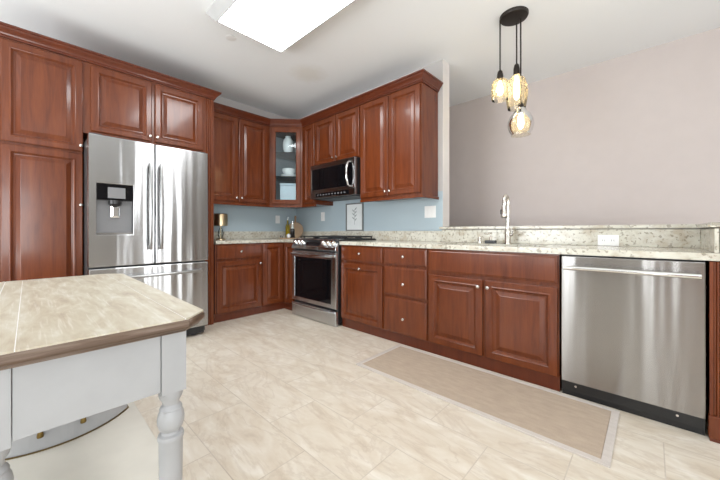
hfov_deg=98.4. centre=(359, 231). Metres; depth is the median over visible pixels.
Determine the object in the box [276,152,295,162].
shelf
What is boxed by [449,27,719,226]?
wall
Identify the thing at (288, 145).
ceramic vase
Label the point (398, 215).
wall
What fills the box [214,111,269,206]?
upper cabinet
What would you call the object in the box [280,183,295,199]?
canister
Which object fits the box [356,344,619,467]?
runner rug
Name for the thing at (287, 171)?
soup bowl
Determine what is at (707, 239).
backsplash
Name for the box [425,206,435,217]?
light switch
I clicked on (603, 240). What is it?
electrical outlet
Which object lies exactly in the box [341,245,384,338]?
base cabinet
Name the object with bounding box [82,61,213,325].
tall cabinet
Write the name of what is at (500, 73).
bulb
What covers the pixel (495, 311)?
base cabinet
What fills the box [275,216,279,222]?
light switch
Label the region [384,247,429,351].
base cabinet
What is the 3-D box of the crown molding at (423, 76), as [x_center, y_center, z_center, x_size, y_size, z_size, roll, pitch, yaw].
[-0.409,-1.480,3.700,2.713,0.083,0.963,0,0,16]
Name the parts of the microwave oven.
touch panel, handle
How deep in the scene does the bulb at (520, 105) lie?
2.54 m
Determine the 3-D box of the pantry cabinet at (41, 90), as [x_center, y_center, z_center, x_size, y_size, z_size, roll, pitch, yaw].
[-2.718,-0.208,2.649,0.680,2.460,0.478,0,0,43]
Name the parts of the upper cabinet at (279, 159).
panel, light rail, door, panel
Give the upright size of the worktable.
0.760 m
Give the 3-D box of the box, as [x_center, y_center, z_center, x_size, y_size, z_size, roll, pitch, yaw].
[-1.285,0.746,1.345,0.436,0.150,0.435,0,0,43]
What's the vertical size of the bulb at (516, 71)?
0.304 m
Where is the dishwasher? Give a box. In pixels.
[561,254,705,435]
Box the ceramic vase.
[283,136,293,151]
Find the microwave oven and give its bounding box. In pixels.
[311,157,360,200]
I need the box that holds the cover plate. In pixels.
[226,35,235,40]
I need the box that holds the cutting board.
[289,216,302,237]
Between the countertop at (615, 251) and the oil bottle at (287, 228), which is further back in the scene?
the oil bottle at (287, 228)
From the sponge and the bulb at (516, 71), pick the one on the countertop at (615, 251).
the sponge
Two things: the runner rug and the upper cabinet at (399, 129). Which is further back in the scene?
the upper cabinet at (399, 129)
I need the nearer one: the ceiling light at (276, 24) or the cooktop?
the ceiling light at (276, 24)
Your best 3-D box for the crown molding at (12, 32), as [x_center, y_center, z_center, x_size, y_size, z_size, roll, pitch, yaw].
[-2.185,-1.480,2.918,0.293,0.083,1.631,0,0,43]
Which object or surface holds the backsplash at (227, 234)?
attached to the wall at (240, 218)
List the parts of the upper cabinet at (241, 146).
door, light rail, door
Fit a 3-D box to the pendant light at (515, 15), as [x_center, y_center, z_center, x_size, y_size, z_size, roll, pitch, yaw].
[1.262,-1.279,2.557,0.307,0.978,0.241,0,0,-20]
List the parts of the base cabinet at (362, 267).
drawer, door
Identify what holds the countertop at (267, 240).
on the base cabinet at (276, 257)
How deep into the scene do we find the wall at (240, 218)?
4.42 m
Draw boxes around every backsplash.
[214,231,331,238]
[332,228,718,252]
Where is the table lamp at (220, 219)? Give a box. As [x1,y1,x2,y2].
[214,213,227,239]
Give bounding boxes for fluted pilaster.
[708,261,719,443]
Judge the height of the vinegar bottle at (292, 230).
0.235 m
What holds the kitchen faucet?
on the countertop at (615, 251)
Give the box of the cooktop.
[306,238,374,239]
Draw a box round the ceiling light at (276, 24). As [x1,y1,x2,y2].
[206,0,354,52]
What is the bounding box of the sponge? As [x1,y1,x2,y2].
[485,240,496,243]
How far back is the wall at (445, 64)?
3.23 m
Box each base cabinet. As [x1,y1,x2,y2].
[214,243,261,322]
[261,242,293,312]
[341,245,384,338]
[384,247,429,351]
[429,249,563,391]
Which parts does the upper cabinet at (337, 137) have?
door, door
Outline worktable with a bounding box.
[0,274,203,479]
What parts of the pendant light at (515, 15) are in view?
lamp shade, cord, lamp shade, cord, lamp shade, cord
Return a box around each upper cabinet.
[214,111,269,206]
[269,126,311,208]
[302,123,332,207]
[315,105,360,165]
[360,82,438,202]
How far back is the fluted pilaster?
1.51 m
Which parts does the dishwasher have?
handle, toe panel, kick plate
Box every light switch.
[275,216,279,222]
[321,212,324,220]
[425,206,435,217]
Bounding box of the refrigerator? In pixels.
[82,132,207,335]
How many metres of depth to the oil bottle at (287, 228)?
4.39 m
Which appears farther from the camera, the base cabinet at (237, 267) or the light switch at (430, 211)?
the base cabinet at (237, 267)
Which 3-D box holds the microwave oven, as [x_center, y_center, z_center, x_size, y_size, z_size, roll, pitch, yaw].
[-0.235,-0.623,3.881,0.806,0.434,0.468,0,0,43]
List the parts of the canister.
lid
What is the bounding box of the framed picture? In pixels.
[346,202,363,230]
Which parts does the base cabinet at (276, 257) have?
door, door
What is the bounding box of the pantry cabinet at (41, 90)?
[0,36,82,281]
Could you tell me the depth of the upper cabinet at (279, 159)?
4.28 m
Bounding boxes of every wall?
[214,96,294,238]
[295,59,442,230]
[443,59,448,226]
[443,228,719,404]
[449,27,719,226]
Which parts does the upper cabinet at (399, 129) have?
door, light rail, door, light rail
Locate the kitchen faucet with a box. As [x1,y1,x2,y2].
[500,194,513,243]
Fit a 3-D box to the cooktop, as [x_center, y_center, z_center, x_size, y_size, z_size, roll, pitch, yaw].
[-0.291,0.092,3.829,0.798,0.009,0.540,0,0,43]
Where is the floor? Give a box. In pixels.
[134,309,719,479]
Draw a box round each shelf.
[5,402,158,479]
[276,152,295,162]
[276,176,295,182]
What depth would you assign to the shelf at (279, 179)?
4.56 m
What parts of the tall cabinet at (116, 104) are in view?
door, door, panel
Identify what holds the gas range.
on the floor
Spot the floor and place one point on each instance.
(280, 394)
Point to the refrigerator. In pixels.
(145, 205)
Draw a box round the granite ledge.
[439,222,719,228]
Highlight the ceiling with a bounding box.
[0,0,719,118]
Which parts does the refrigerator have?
control panel, spout, door, freezer drawer, handle, handle, handle, door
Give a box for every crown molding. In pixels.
[0,21,221,99]
[214,69,442,126]
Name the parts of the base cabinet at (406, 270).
drawer, drawer, drawer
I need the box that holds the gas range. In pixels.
[290,235,375,326]
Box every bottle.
[285,218,289,237]
[290,221,294,237]
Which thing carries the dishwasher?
on the floor
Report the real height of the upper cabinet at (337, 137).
0.594 m
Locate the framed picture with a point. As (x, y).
(354, 212)
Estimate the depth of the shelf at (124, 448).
1.13 m
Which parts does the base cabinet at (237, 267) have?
drawer, door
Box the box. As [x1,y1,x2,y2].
[5,404,128,459]
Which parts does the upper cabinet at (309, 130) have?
light rail, door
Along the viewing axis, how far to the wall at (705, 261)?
1.86 m
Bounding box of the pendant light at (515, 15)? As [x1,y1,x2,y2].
[491,6,533,134]
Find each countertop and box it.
[214,238,293,243]
[339,240,719,260]
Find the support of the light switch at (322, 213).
attached to the wall at (398, 215)
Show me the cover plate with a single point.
(228, 37)
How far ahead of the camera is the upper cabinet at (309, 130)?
4.18 m
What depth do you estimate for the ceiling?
2.88 m
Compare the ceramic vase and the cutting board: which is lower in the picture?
the cutting board
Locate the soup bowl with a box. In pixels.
[282,169,294,173]
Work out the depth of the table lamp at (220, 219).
3.83 m
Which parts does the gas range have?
handle, handle, warming drawer, oven door, control panel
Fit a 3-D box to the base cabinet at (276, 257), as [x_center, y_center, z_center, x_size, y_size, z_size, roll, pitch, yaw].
[-1.027,0.584,4.310,0.876,0.876,0.926,0,0,43]
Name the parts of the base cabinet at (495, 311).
door, door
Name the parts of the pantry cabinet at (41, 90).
door, door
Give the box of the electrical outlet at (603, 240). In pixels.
[598,235,618,245]
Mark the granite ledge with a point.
(710, 224)
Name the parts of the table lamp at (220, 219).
lamp shade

